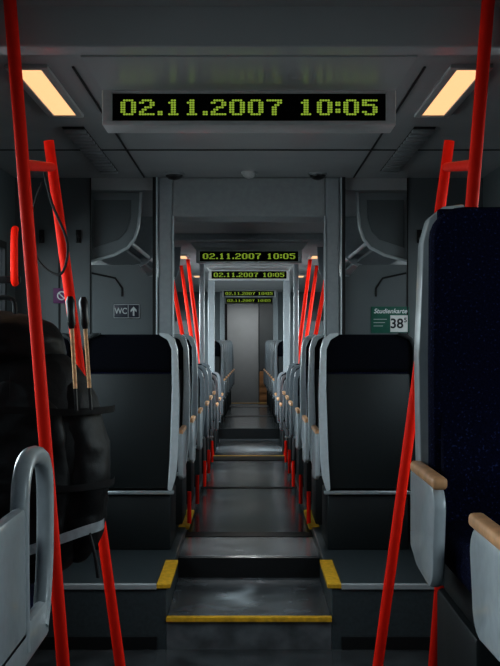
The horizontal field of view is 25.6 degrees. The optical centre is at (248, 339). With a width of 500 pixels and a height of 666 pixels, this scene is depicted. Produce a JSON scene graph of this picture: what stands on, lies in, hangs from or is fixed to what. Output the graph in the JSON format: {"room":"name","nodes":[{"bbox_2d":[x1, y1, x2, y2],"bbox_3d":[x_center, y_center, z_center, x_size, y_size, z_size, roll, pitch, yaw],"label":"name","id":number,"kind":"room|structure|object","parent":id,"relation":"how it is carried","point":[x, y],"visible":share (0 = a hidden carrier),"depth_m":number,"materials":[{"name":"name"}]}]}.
{"room":"train carriage","nodes":[
{"label":"train carriage","id":0,"kind":"room"},
{"bbox_2d":[0,168,174,320],"bbox_3d":[-1.435,0.255,11.200,0.070,2.570,24.000,0,0,0],"label":"wall","id":1,"kind":"structure","parent":0,"point":[7,181],"depth_m":6.38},
{"bbox_2d":[0,240,6,310],"bbox_3d":[-1.409,-0.120,5.575,0.042,0.880,1.450,0,0,0],"label":"window","id":2,"kind":"structure","parent":1,"relation":"in","point":[3,245],"depth_m":6.26,"materials":[{"name":"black glass"}]},
{"bbox_2d":[0,226,19,286],"bbox_3d":[-1.185,-0.355,4.647,0.430,0.258,0.050,0,0,0],"label":"grab bar","id":3,"kind":"object","parent":1,"relation":"attached to","point":[14,279],"visible":1,"depth_m":4.63,"materials":[{"name":"red paint"}]},
{"bbox_2d":[37,637,156,649],"bbox_3d":[-0.915,1.410,5.116,0.970,0.060,0.008,0,0,0],"label":"trim","id":4,"kind":"structure","parent":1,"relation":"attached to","point":[74,643],"depth_m":5.11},
{"bbox_2d":[63,583,156,589],"bbox_3d":[-0.915,1.148,5.124,0.970,0.024,0.032,0,0,0],"label":"trim","id":5,"kind":"structure","parent":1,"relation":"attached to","point":[67,586],"depth_m":5.11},
{"bbox_2d":[91,192,180,279],"bbox_3d":[-1.020,-0.678,8.669,0.750,0.435,4.022,0,0,0],"label":"luggage rack","id":6,"kind":"object","parent":1,"relation":"attached to","point":[120,235],"visible":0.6,"depth_m":6.68,"materials":[{"name":"plastic"}]},
{"bbox_2d":[91,250,152,275],"bbox_3d":[-1.085,-0.547,8.695,0.610,0.075,3.970,0,0,0],"label":"shelf","id":7,"kind":"object","parent":6,"relation":"attached to","point":[126,257],"depth_m":7.52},
{"bbox_2d":[174,234,323,240],"bbox_3d":[0.000,-0.873,9.360,2.800,0.055,0.120,0,0,0],"label":"trim","id":8,"kind":"structure","parent":1,"relation":"attached to","point":[177,237],"depth_m":9.30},
{"bbox_2d":[46,452,210,648],"bbox_3d":[-0.892,1.340,8.160,1.015,0.400,6.080,0,0,0],"label":"floor","id":9,"kind":"structure","parent":0,"point":[142,613],"depth_m":5.12,"materials":[{"name":"rubber"}]},
{"bbox_2d":[64,333,70,357],"bbox_3d":[-1.155,0.550,6.205,0.456,1.179,0.550,0,0,0],"label":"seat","id":10,"kind":"object","parent":9,"relation":"on","point":[68,342],"visible":0.08,"depth_m":5.95,"materials":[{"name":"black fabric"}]},
{"bbox_2d":[82,333,186,549],"bbox_3d":[-0.636,0.550,6.205,0.554,1.179,0.550,0,0,0],"label":"seat","id":11,"kind":"object","parent":9,"relation":"on","point":[138,374],"visible":0.69,"depth_m":5.95,"materials":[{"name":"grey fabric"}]},
{"bbox_2d":[156,560,177,587],"bbox_3d":[-0.398,1.145,5.395,0.065,0.021,0.570,0,0,0],"label":"trim","id":12,"kind":"structure","parent":9,"relation":"attached to","point":[167,574],"depth_m":5.32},
{"bbox_2d":[174,280,183,334],"bbox_3d":[-0.620,0.120,11.000,0.441,2.047,0.100,0,0,0],"label":"pole","id":13,"kind":"object","parent":9,"relation":"on","point":[176,302],"visible":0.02,"depth_m":10.98,"materials":[{"name":"metal"}]},
{"bbox_2d":[174,334,195,524],"bbox_3d":[-0.621,0.550,7.015,0.554,1.179,0.550,0,0,0],"label":"seat","id":14,"kind":"object","parent":9,"relation":"on","point":[181,341],"visible":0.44,"depth_m":6.76,"materials":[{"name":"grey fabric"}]},
{"bbox_2d":[183,334,202,503],"bbox_3d":[-0.611,0.550,7.855,0.554,1.179,0.550,0,0,0],"label":"seat","id":15,"kind":"object","parent":9,"relation":"on","point":[194,410],"visible":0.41,"depth_m":7.60,"materials":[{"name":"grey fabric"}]},
{"bbox_2d":[194,368,209,486],"bbox_3d":[-0.596,0.675,8.755,0.554,0.929,0.550,0,0,0],"label":"seat","id":16,"kind":"object","parent":9,"relation":"on","point":[201,384],"visible":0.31,"depth_m":8.52,"materials":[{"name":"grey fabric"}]},
{"bbox_2d":[198,365,212,473],"bbox_3d":[-0.596,0.675,9.605,0.554,0.929,0.550,0,0,0],"label":"seat","id":17,"kind":"object","parent":9,"relation":"on","point":[201,367],"visible":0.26,"depth_m":9.38,"materials":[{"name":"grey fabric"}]},
{"bbox_2d":[198,363,215,462],"bbox_3d":[-0.596,0.675,10.455,0.554,0.929,0.550,0,0,0],"label":"seat","id":18,"kind":"object","parent":9,"relation":"on","point":[206,365],"visible":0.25,"depth_m":10.23,"materials":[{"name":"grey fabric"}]},
{"bbox_2d":[199,264,204,363],"bbox_3d":[-0.480,0.210,11.250,0.050,2.220,0.080,0,0,0],"label":"trim","id":19,"kind":"structure","parent":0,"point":[201,266],"depth_m":11.21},
{"bbox_2d":[26,649,428,665],"bbox_3d":[0.000,1.490,3.900,2.800,0.100,2.440,0,0,0],"label":"floor","id":20,"kind":"structure","parent":0,"point":[158,657],"depth_m":4.99,"materials":[{"name":"rubber"}]},
{"bbox_2d":[30,582,51,612],"bbox_3d":[-1.027,1.127,3.620,0.734,0.625,0.500,0,0,0],"label":"bench","id":21,"kind":"object","parent":20,"relation":"on","point":[31,584],"visible":0.05,"depth_m":3.55,"materials":[{"name":"blue fabric"}]},
{"bbox_2d":[30,582,34,608],"bbox_3d":[-1.025,0.853,3.620,0.730,0.075,0.500,0,0,0],"label":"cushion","id":22,"kind":"object","parent":21,"relation":"on","point":[31,584],"depth_m":3.52,"materials":[{"name":"blue fabric"}]},
{"bbox_2d":[0,295,114,582],"bbox_3d":[-0.740,0.327,3.606,0.601,0.949,0.452,0,0,0],"label":"backpack","id":23,"kind":"object","parent":21,"relation":"on","point":[81,443],"visible":0.75,"depth_m":3.50,"materials":[{"name":"fabric"}]},
{"bbox_2d":[65,296,77,410],"bbox_3d":[-0.548,0.042,3.400,0.040,0.356,0.030,0,0,0],"label":"trekking pole","id":24,"kind":"object","parent":23,"relation":"attached to","point":[70,302],"visible":1,"depth_m":3.39,"materials":[{"name":"black plastic"}]},
{"bbox_2d":[79,297,92,409],"bbox_3d":[-0.512,0.042,3.450,0.044,0.356,0.030,0,0,0],"label":"trekking pole","id":25,"kind":"object","parent":23,"relation":"attached to","point":[83,302],"visible":1,"depth_m":3.44,"materials":[{"name":"black plastic"}]},
{"bbox_2d":[3,0,125,665],"bbox_3d":[-0.606,0.236,3.670,0.358,2.414,1.136,0,0,0],"label":"poles","id":26,"kind":"object","parent":20,"relation":"on","point":[24,165],"visible":0.83,"depth_m":3.13,"materials":[{"name":"metal"}]},
{"bbox_2d":[33,172,68,275],"bbox_3d":[-0.733,-0.423,4.016,0.160,0.377,0.047,0,0,19],"label":"cord","id":27,"kind":"object","parent":26,"relation":"hanging from","point":[44,173],"visible":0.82,"depth_m":4.01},
{"bbox_2d":[372,0,494,665],"bbox_3d":[0.606,0.236,3.670,0.358,2.414,1.136,0,0,0],"label":"pole","id":28,"kind":"object","parent":20,"relation":"on","point":[473,165],"visible":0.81,"depth_m":4.18,"materials":[{"name":"metal"}]},
{"bbox_2d":[218,403,278,427],"bbox_3d":[0.000,1.360,17.650,2.800,0.360,5.900,0,0,0],"label":"floor","id":29,"kind":"structure","parent":0,"point":[228,422],"depth_m":16.53,"materials":[{"name":"rubber"}]},
{"bbox_2d":[215,340,225,426],"bbox_3d":[-0.601,0.590,15.105,0.554,1.179,0.550,0,0,0],"label":"seat","id":30,"kind":"object","parent":29,"relation":"on","point":[219,361],"visible":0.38,"depth_m":14.85,"materials":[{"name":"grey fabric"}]},
{"bbox_2d":[220,340,227,422],"bbox_3d":[-0.591,0.590,15.955,0.554,1.179,0.550,0,0,0],"label":"seat","id":31,"kind":"object","parent":29,"relation":"on","point":[223,344],"visible":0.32,"depth_m":15.68,"materials":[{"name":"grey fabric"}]},
{"bbox_2d":[222,340,228,417],"bbox_3d":[-0.581,0.590,16.805,0.554,1.179,0.550,0,0,0],"label":"seat","id":32,"kind":"object","parent":29,"relation":"on","point":[222,340],"visible":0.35,"depth_m":16.57,"materials":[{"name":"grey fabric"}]},
{"bbox_2d":[224,340,230,413],"bbox_3d":[-0.571,0.590,17.655,0.554,1.179,0.550,0,0,0],"label":"seat","id":33,"kind":"object","parent":29,"relation":"on","point":[224,340],"visible":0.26,"depth_m":17.42,"materials":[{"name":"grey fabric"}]},
{"bbox_2d":[267,340,273,413],"bbox_3d":[0.571,0.590,17.655,0.554,1.179,0.550,0,0,0],"label":"seat","id":34,"kind":"object","parent":29,"relation":"on","point":[272,340],"visible":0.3,"depth_m":17.42,"materials":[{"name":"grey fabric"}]},
{"bbox_2d":[269,340,275,417],"bbox_3d":[0.581,0.590,16.805,0.554,1.179,0.550,0,0,0],"label":"seat","id":35,"kind":"object","parent":29,"relation":"on","point":[274,340],"visible":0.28,"depth_m":16.57,"materials":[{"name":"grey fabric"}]},
{"bbox_2d":[270,340,277,422],"bbox_3d":[0.591,0.590,15.955,0.554,1.179,0.550,0,0,0],"label":"seat","id":36,"kind":"object","parent":29,"relation":"on","point":[274,344],"visible":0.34,"depth_m":15.68,"materials":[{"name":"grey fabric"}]},
{"bbox_2d":[272,340,282,426],"bbox_3d":[0.601,0.590,15.105,0.554,1.179,0.550,0,0,0],"label":"seat","id":37,"kind":"object","parent":29,"relation":"on","point":[278,361],"visible":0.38,"depth_m":14.85,"materials":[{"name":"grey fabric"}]},
{"bbox_2d":[166,578,331,648],"bbox_3d":[0.000,1.415,5.550,0.770,0.250,0.860,0,0,0],"label":"step","id":38,"kind":"structure","parent":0,"point":[191,596],"depth_m":5.21,"materials":[{"name":"rubber"}]},
{"bbox_2d":[166,616,331,621],"bbox_3d":[0.000,1.298,5.122,0.770,0.023,0.035,0,0,0],"label":"trim","id":39,"kind":"structure","parent":38,"relation":"attached to","point":[168,618],"depth_m":5.11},
{"bbox_2d":[15,178,482,529],"bbox_3d":[0.000,0.085,6.600,2.800,2.110,0.030,0,0,0],"label":"wall","id":40,"kind":"structure","parent":0,"point":[137,286],"depth_m":6.58,"materials":[{"name":"plastic"}]},
{"bbox_2d":[53,288,64,302],"bbox_3d":[-1.120,-0.265,6.577,0.100,0.090,0.015,0,0,0],"label":"sticker","id":41,"kind":"object","parent":40,"relation":"attached to","point":[58,293],"visible":0.71,"depth_m":6.57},
{"bbox_2d":[58,178,59,327],"bbox_3d":[-1.135,-0.435,6.582,0.010,1.070,0.008,0,0,0],"label":"trim","id":42,"kind":"structure","parent":40,"relation":"attached to","point":[59,178],"depth_m":6.58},
{"bbox_2d":[90,178,90,333],"bbox_3d":[-0.949,-0.485,6.582,0.007,0.970,0.008,0,0,0],"label":"trim","id":43,"kind":"structure","parent":40,"relation":"attached to","point":[90,178],"depth_m":6.58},
{"bbox_2d":[113,304,139,318],"bbox_3d":[-0.732,-0.172,6.581,0.160,0.088,0.008,0,0,0],"label":"sign","id":44,"kind":"object","parent":40,"relation":"attached to","point":[120,311],"visible":1,"depth_m":6.58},
{"bbox_2d":[153,177,155,333],"bbox_3d":[-0.564,-0.415,6.560,0.020,1.110,0.020,0,0,0],"label":"trim","id":45,"kind":"structure","parent":40,"relation":"attached to","point":[154,178],"depth_m":6.55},
{"bbox_2d":[156,177,157,333],"bbox_3d":[-0.549,-0.415,6.553,0.009,1.110,0.015,0,0,0],"label":"trim","id":46,"kind":"structure","parent":40,"relation":"attached to","point":[156,177],"depth_m":6.55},
{"bbox_2d":[158,178,172,334],"bbox_3d":[-0.500,0.085,6.600,0.090,2.110,0.080,0,0,0],"label":"trim","id":47,"kind":"structure","parent":40,"relation":"attached to","point":[165,185],"depth_m":6.56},
{"bbox_2d":[172,216,173,336],"bbox_3d":[-0.452,-0.300,6.560,0.009,0.880,0.020,0,0,0],"label":"trim","id":48,"kind":"structure","parent":40,"relation":"attached to","point":[172,216],"depth_m":6.55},
{"bbox_2d":[173,178,324,221],"bbox_3d":[0.000,-0.853,6.710,0.910,0.235,0.300,0,0,0],"label":"overhead panel","id":49,"kind":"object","parent":40,"relation":"attached to","point":[194,199],"depth_m":6.56,"materials":[{"name":"plastic"}]},
{"bbox_2d":[324,216,325,336],"bbox_3d":[0.452,-0.300,6.560,0.009,0.880,0.020,0,0,0],"label":"trim","id":50,"kind":"structure","parent":40,"relation":"attached to","point":[324,216],"depth_m":6.55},
{"bbox_2d":[325,178,339,334],"bbox_3d":[0.500,0.085,6.600,0.090,2.110,0.080,0,0,0],"label":"trim","id":51,"kind":"structure","parent":40,"relation":"attached to","point":[332,185],"depth_m":6.56,"materials":[{"name":"plastic"}]},
{"bbox_2d":[340,177,341,333],"bbox_3d":[0.549,-0.415,6.553,0.009,1.110,0.015,0,0,0],"label":"trim","id":52,"kind":"structure","parent":40,"relation":"attached to","point":[340,177],"depth_m":6.55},
{"bbox_2d":[342,177,344,333],"bbox_3d":[0.564,-0.415,6.560,0.020,1.110,0.020,0,0,0],"label":"trim","id":53,"kind":"structure","parent":40,"relation":"attached to","point":[343,178],"depth_m":6.55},
{"bbox_2d":[371,307,408,332],"bbox_3d":[0.845,-0.121,6.579,0.230,0.158,0.011,0,0,0],"label":"poster","id":54,"kind":"object","parent":40,"relation":"attached to","point":[383,319],"visible":1,"depth_m":6.58,"materials":[{"name":"paper"}]},
{"bbox_2d":[407,178,407,333],"bbox_3d":[0.949,-0.485,6.582,0.007,0.970,0.008,0,0,0],"label":"trim","id":55,"kind":"structure","parent":40,"relation":"attached to","point":[407,178],"depth_m":6.58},
{"bbox_2d":[179,461,318,556],"bbox_3d":[0.000,1.360,8.590,0.770,0.360,5.220,0,0,0],"label":"floor","id":56,"kind":"structure","parent":0,"point":[218,509],"depth_m":7.94,"materials":[{"name":"rubber"}]},
{"bbox_2d":[179,538,318,555],"bbox_3d":[0.000,1.179,6.275,0.768,0.005,0.550,0,0,0],"label":"step","id":57,"kind":"structure","parent":56,"relation":"on","point":[190,546],"depth_m":6.24,"materials":[{"name":"rubber"}]},
{"bbox_2d":[185,532,312,536],"bbox_3d":[0.000,1.179,6.670,0.768,0.006,0.140,0,0,0],"label":"trim","id":58,"kind":"structure","parent":56,"relation":"attached to","point":[188,534],"depth_m":6.65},
{"bbox_2d":[178,557,319,577],"bbox_3d":[0.000,1.236,5.972,0.768,0.107,0.014,0,0,0],"label":"trim","id":59,"kind":"structure","parent":56,"relation":"attached to","point":[188,567],"depth_m":5.96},
{"bbox_2d":[210,456,287,460],"bbox_3d":[0.000,1.179,10.945,0.768,0.006,0.390,0,0,0],"label":"trim","id":60,"kind":"structure","parent":56,"relation":"on","point":[215,458],"depth_m":10.92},
{"bbox_2d":[91,178,406,291],"bbox_3d":[0.000,-0.965,14.900,2.800,0.130,16.600,0,0,0],"label":"ceiling","id":61,"kind":"structure","parent":0,"point":[98,185],"depth_m":8.72,"materials":[{"name":"plastic"}]},
{"bbox_2d":[190,242,307,263],"bbox_3d":[0.000,-0.804,10.180,1.082,0.192,0.160,0,0,0],"label":"led display","id":62,"kind":"object","parent":61,"relation":"hanging from","point":[206,252],"visible":1,"depth_m":10.11,"materials":[{"name":"plastic"}]},
{"bbox_2d":[205,265,292,280],"bbox_3d":[0.000,-0.811,13.330,1.069,0.177,0.160,0,0,0],"label":"led display","id":63,"kind":"object","parent":61,"relation":"hanging from","point":[216,272],"visible":0.99,"depth_m":13.26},
{"bbox_2d":[221,290,276,296],"bbox_3d":[0.000,-0.838,19.880,1.019,0.124,0.160,0,0,0],"label":"led display","id":64,"kind":"object","parent":61,"relation":"attached to","point":[225,293],"visible":1,"depth_m":19.81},
{"bbox_2d":[225,297,272,303],"bbox_3d":[0.000,-0.806,21.680,1.078,0.187,0.160,0,0,0],"label":"led display","id":65,"kind":"object","parent":61,"relation":"hanging from","point":[228,300],"visible":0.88,"depth_m":21.61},
{"bbox_2d":[215,439,282,454],"bbox_3d":[0.000,1.430,12.950,2.800,0.220,3.500,0,0,0],"label":"floor","id":66,"kind":"structure","parent":0,"point":[225,446],"depth_m":13.51,"materials":[{"name":"rubber"}]},
{"bbox_2d":[180,265,192,336],"bbox_3d":[-0.645,0.210,13.300,0.391,2.226,0.100,0,0,0],"label":"pole","id":67,"kind":"object","parent":66,"relation":"on","point":[181,266],"visible":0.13,"depth_m":13.28,"materials":[{"name":"metal"}]},
{"bbox_2d":[186,259,213,454],"bbox_3d":[-0.525,0.210,12.200,0.351,2.225,0.100,0,0,0],"label":"pole","id":68,"kind":"object","parent":66,"relation":"on","point":[187,260],"visible":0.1,"depth_m":12.18,"materials":[{"name":"metal"}]},
{"bbox_2d":[209,380,218,451],"bbox_3d":[-0.601,0.855,11.655,0.554,0.929,0.550,0,0,0],"label":"seat","id":69,"kind":"object","parent":66,"relation":"on","point":[216,423],"visible":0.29,"depth_m":11.42,"materials":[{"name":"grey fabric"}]},
{"bbox_2d":[212,375,220,454],"bbox_3d":[-0.601,0.855,12.755,0.554,0.929,0.550,0,0,0],"label":"seat","id":70,"kind":"object","parent":66,"relation":"on","point":[214,378],"visible":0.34,"depth_m":12.52,"materials":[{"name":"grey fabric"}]},
{"bbox_2d":[212,372,223,446],"bbox_3d":[-0.601,0.855,13.855,0.554,0.929,0.550,0,0,0],"label":"seat","id":71,"kind":"object","parent":66,"relation":"on","point":[216,374],"visible":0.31,"depth_m":13.61,"materials":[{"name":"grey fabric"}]},
{"bbox_2d":[218,428,279,438],"bbox_3d":[0.000,1.251,14.693,1.200,0.138,0.015,0,0,0],"label":"step","id":72,"kind":"structure","parent":66,"relation":"attached to","point":[223,433],"depth_m":14.68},
{"bbox_2d":[274,372,285,446],"bbox_3d":[0.601,0.855,13.855,0.554,0.929,0.550,0,0,0],"label":"seat","id":73,"kind":"object","parent":66,"relation":"on","point":[281,374],"visible":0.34,"depth_m":13.61,"materials":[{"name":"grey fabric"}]},
{"bbox_2d":[277,375,285,454],"bbox_3d":[0.601,0.855,12.755,0.554,0.929,0.550,0,0,0],"label":"seat","id":74,"kind":"object","parent":66,"relation":"on","point":[283,378],"visible":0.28,"depth_m":12.52,"materials":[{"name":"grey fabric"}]},
{"bbox_2d":[279,380,288,451],"bbox_3d":[0.601,0.855,11.655,0.554,0.929,0.550,0,0,0],"label":"seat","id":75,"kind":"object","parent":66,"relation":"on","point":[281,423],"visible":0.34,"depth_m":11.42,"materials":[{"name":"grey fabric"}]},
{"bbox_2d":[293,264,298,363],"bbox_3d":[0.480,0.210,11.250,0.050,2.220,0.080,0,0,0],"label":"trim","id":76,"kind":"structure","parent":66,"relation":"on","point":[295,266],"depth_m":11.21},
{"bbox_2d":[284,259,311,454],"bbox_3d":[0.525,0.210,12.200,0.351,2.225,0.100,0,0,0],"label":"pole","id":77,"kind":"object","parent":66,"relation":"on","point":[309,260],"visible":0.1,"depth_m":12.18,"materials":[{"name":"metal"}]},
{"bbox_2d":[305,265,317,336],"bbox_3d":[0.645,0.210,13.300,0.391,2.226,0.100,0,0,0],"label":"pole","id":78,"kind":"object","parent":66,"relation":"on","point":[316,266],"visible":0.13,"depth_m":13.28,"materials":[{"name":"metal"}]},
{"bbox_2d":[175,292,322,340],"bbox_3d":[0.000,0.210,20.700,2.800,2.220,0.030,0,0,0],"label":"wall","id":79,"kind":"structure","parent":0,"point":[180,295],"depth_m":20.69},
{"bbox_2d":[220,292,224,339],"bbox_3d":[-0.500,0.210,20.700,0.090,2.220,0.080,0,0,0],"label":"trim","id":80,"kind":"structure","parent":79,"relation":"attached to","point":[222,299],"depth_m":20.66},
{"bbox_2d":[273,292,277,339],"bbox_3d":[0.500,0.210,20.700,0.090,2.220,0.080,0,0,0],"label":"trim","id":81,"kind":"structure","parent":79,"relation":"attached to","point":[275,299],"depth_m":20.66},
{"bbox_2d":[174,321,323,363],"bbox_3d":[0.000,0.465,14.600,2.800,1.430,0.030,0,0,0],"label":"wall","id":82,"kind":"structure","parent":0,"point":[185,323],"depth_m":14.58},
{"bbox_2d":[208,272,214,371],"bbox_3d":[-0.500,0.140,14.600,0.090,2.080,0.080,0,0,0],"label":"trim","id":83,"kind":"structure","parent":82,"relation":"attached to","point":[211,284],"depth_m":14.56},
{"bbox_2d":[283,272,289,371],"bbox_3d":[0.500,0.140,14.600,0.090,2.080,0.080,0,0,0],"label":"trim","id":84,"kind":"structure","parent":82,"relation":"attached to","point":[286,284],"depth_m":14.56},
{"bbox_2d":[0,0,499,177],"bbox_3d":[0.000,-1.000,2.900,2.800,0.060,7.400,0,0,0],"label":"ceiling","id":85,"kind":"structure","parent":0,"point":[40,128],"depth_m":5.29,"materials":[{"name":"plastic"}]},
{"bbox_2d":[5,65,83,117],"bbox_3d":[-0.785,-0.963,4.300,0.150,0.014,0.860,0,0,0],"label":"recessed light","id":86,"kind":"object","parent":85,"relation":"in","point":[41,84],"visible":0.93,"depth_m":4.27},
{"bbox_2d":[22,70,74,114],"bbox_3d":[-0.785,-0.965,4.300,0.094,0.008,0.800,0,0,0],"label":"diffuser","id":87,"kind":"object","parent":86,"relation":"attached to","point":[40,85],"depth_m":4.27,"materials":[{"name":"plastic"}]},
{"bbox_2d":[62,127,117,173],"bbox_3d":[-0.800,-0.962,5.654,0.100,0.016,1.307,0,0,0],"label":"ceiling vent","id":88,"kind":"object","parent":85,"relation":"in","point":[80,136],"visible":1,"depth_m":5.51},
{"bbox_2d":[72,66,144,177],"bbox_3d":[-0.624,-0.969,5.225,0.008,0.005,2.650,0,0,0],"label":"trim","id":89,"kind":"structure","parent":85,"relation":"attached to","point":[73,67],"depth_m":4.51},
{"bbox_2d":[164,172,184,179],"bbox_3d":[-0.435,-0.950,6.400,0.120,0.040,0.120,0,0,0],"label":"dome camera","id":90,"kind":"object","parent":85,"relation":"attached to","point":[170,175],"visible":1,"depth_m":6.37,"materials":[{"name":"black plastic"}]},
{"bbox_2d":[81,55,416,132],"bbox_3d":[0.000,-0.839,3.542,1.010,0.262,0.475,0,0,0],"label":"led display","id":91,"kind":"object","parent":85,"relation":"attached to","point":[141,93],"visible":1,"depth_m":3.63,"materials":[{"name":"plastic"}]},
{"bbox_2d":[0,7,499,54],"bbox_3d":[0.000,-0.916,3.250,2.800,0.127,0.100,0,0,0],"label":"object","id":92,"kind":"structure","parent":85,"relation":"attached to","point":[42,30],"depth_m":3.20,"materials":[{"name":"plastic"}]},
{"bbox_2d":[0,149,499,150],"bbox_3d":[0.000,-0.969,5.607,2.800,0.005,0.015,0,0,0],"label":"trim","id":93,"kind":"structure","parent":85,"relation":"attached to","point":[0,149],"depth_m":5.61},
{"bbox_2d":[308,172,326,179],"bbox_3d":[0.400,-0.950,6.400,0.110,0.040,0.110,0,0,0],"label":"dome camera","id":94,"kind":"object","parent":85,"relation":"attached to","point":[314,175],"visible":1,"depth_m":6.37,"materials":[{"name":"black plastic"}]},
{"bbox_2d":[353,66,425,177],"bbox_3d":[0.624,-0.969,5.225,0.008,0.005,2.650,0,0,0],"label":"trim","id":95,"kind":"structure","parent":85,"relation":"attached to","point":[424,67],"depth_m":4.51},
{"bbox_2d":[380,127,435,173],"bbox_3d":[0.800,-0.962,5.654,0.100,0.016,1.307,0,0,0],"label":"ceiling vent","id":96,"kind":"object","parent":85,"relation":"in","point":[417,136],"visible":1,"depth_m":5.51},
{"bbox_2d":[414,65,492,117],"bbox_3d":[0.785,-0.963,4.300,0.150,0.014,0.860,0,0,0],"label":"recessed light","id":97,"kind":"object","parent":85,"relation":"in","point":[456,84],"visible":0.93,"depth_m":4.27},
{"bbox_2d":[423,70,475,114],"bbox_3d":[0.785,-0.965,4.300,0.094,0.008,0.800,0,0,0],"label":"diffuser","id":98,"kind":"object","parent":97,"relation":"attached to","point":[457,85],"depth_m":4.27,"materials":[{"name":"plastic"}]},
{"bbox_2d":[258,304,262,402],"bbox_3d":[0.000,0.285,23.230,2.800,2.510,0.060,0,0,0],"label":"wall","id":99,"kind":"structure","parent":0,"point":[258,304],"depth_m":23.20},
{"bbox_2d":[227,304,257,402],"bbox_3d":[-0.130,0.260,23.172,0.660,2.120,0.045,0,0,0],"label":"door","id":100,"kind":"structure","parent":99,"relation":"in","point":[242,319],"depth_m":23.15,"materials":[{"name":"metal"}]},
{"bbox_2d":[259,371,266,402],"bbox_3d":[0.390,0.990,23.169,0.340,0.660,0.057,0,0,0],"label":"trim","id":101,"kind":"structure","parent":99,"relation":"attached to","point":[262,388],"depth_m":23.16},
{"bbox_2d":[259,304,272,369],"bbox_3d":[0.410,-0.070,23.178,0.380,1.420,0.037,0,0,0],"label":"trim","id":102,"kind":"structure","parent":99,"relation":"attached to","point":[265,310],"depth_m":23.16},
{"bbox_2d":[287,452,433,648],"bbox_3d":[0.892,1.340,8.160,1.015,0.400,6.080,0,0,0],"label":"floor","id":103,"kind":"structure","parent":0,"point":[354,613],"depth_m":5.12,"materials":[{"name":"rubber"}]},
{"bbox_2d":[282,363,299,462],"bbox_3d":[0.596,0.675,10.455,0.554,0.929,0.550,0,0,0],"label":"seat","id":104,"kind":"object","parent":103,"relation":"on","point":[291,365],"visible":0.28,"depth_m":10.23,"materials":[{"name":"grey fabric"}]},
{"bbox_2d":[285,365,299,473],"bbox_3d":[0.596,0.675,9.605,0.554,0.929,0.550,0,0,0],"label":"seat","id":105,"kind":"object","parent":103,"relation":"on","point":[296,367],"visible":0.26,"depth_m":9.38,"materials":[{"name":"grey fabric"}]},
{"bbox_2d":[288,368,303,486],"bbox_3d":[0.596,0.675,8.755,0.554,0.929,0.550,0,0,0],"label":"seat","id":106,"kind":"object","parent":103,"relation":"on","point":[296,384],"visible":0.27,"depth_m":8.52,"materials":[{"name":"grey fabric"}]},
{"bbox_2d":[295,334,314,503],"bbox_3d":[0.611,0.550,7.855,0.554,1.179,0.550,0,0,0],"label":"seat","id":107,"kind":"object","parent":103,"relation":"on","point":[303,410],"visible":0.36,"depth_m":7.60,"materials":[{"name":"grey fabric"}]},
{"bbox_2d":[302,334,323,524],"bbox_3d":[0.621,0.550,7.015,0.554,1.179,0.550,0,0,0],"label":"seat","id":108,"kind":"object","parent":103,"relation":"on","point":[316,341],"visible":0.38,"depth_m":6.76,"materials":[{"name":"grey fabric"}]},
{"bbox_2d":[314,280,323,334],"bbox_3d":[0.620,0.120,11.000,0.441,2.047,0.100,0,0,0],"label":"pole","id":109,"kind":"object","parent":103,"relation":"on","point":[321,302],"visible":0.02,"depth_m":10.98,"materials":[{"name":"metal"}]},
{"bbox_2d":[320,560,341,587],"bbox_3d":[0.398,1.145,5.395,0.065,0.021,0.570,0,0,0],"label":"trim","id":110,"kind":"structure","parent":103,"relation":"attached to","point":[330,574],"depth_m":5.32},
{"bbox_2d":[311,333,415,549],"bbox_3d":[0.636,0.550,6.205,0.554,1.179,0.550,0,0,0],"label":"seat","id":111,"kind":"object","parent":103,"relation":"on","point":[365,379],"visible":0.88,"depth_m":5.95,"materials":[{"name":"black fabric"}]},
{"bbox_2d":[323,166,499,320],"bbox_3d":[1.435,0.255,11.200,0.070,2.570,24.000,0,0,0],"label":"wall","id":112,"kind":"structure","parent":0,"point":[491,182],"depth_m":6.35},
{"bbox_2d":[317,192,406,279],"bbox_3d":[1.020,-0.678,8.669,0.750,0.435,4.022,0,0,0],"label":"luggage rack","id":113,"kind":"object","parent":112,"relation":"attached to","point":[377,235],"visible":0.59,"depth_m":6.68,"materials":[{"name":"metal"}]},
{"bbox_2d":[345,250,406,275],"bbox_3d":[1.085,-0.547,8.695,0.610,0.075,3.970,0,0,0],"label":"shelf","id":114,"kind":"object","parent":113,"relation":"attached to","point":[371,257],"depth_m":7.52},
{"bbox_2d":[341,637,429,649],"bbox_3d":[0.915,1.410,5.116,0.970,0.060,0.008,0,0,0],"label":"trim","id":115,"kind":"structure","parent":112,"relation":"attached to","point":[347,643],"depth_m":5.11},
{"bbox_2d":[341,583,433,589],"bbox_3d":[0.915,1.148,5.124,0.970,0.024,0.032,0,0,0],"label":"trim","id":116,"kind":"structure","parent":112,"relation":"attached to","point":[345,586],"depth_m":5.11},
{"bbox_3d":[0.000,1.210,0.940,2.800,0.660,3.480,0,0,0],"label":"floor","id":117,"kind":"structure","parent":0,"visible":0},
{"bbox_2d":[0,446,53,665],"bbox_3d":[-0.699,0.290,2.096,0.558,1.179,0.591,0,0,0],"label":"seat","id":118,"kind":"object","parent":117,"relation":"on","point":[23,629],"visible":1,"depth_m":2.10,"materials":[{"name":"grey plastic"}]},
{"bbox_2d":[410,205,499,665],"bbox_3d":[0.651,0.283,2.345,0.554,1.194,0.550,0,0,0],"label":"seat","id":119,"kind":"object","parent":117,"relation":"on","point":[455,472],"visible":0.94,"depth_m":2.46,"materials":[{"name":"blue fabric"}]},
{"bbox_2d":[444,520,499,593],"bbox_3d":[0.660,0.455,2.270,0.460,0.110,0.400,0,0,0],"label":"seat cushion","id":120,"kind":"object","parent":119,"relation":"on","point":[458,533],"depth_m":2.30,"materials":[{"name":"blue fabric"}]},
{"bbox_2d":[468,513,499,661],"bbox_3d":[0.671,0.290,1.775,0.554,1.179,0.550,0,0,0],"label":"seat","id":121,"kind":"object","parent":117,"relation":"on","point":[485,538],"visible":1,"depth_m":1.84,"materials":[{"name":"grey plastic"}]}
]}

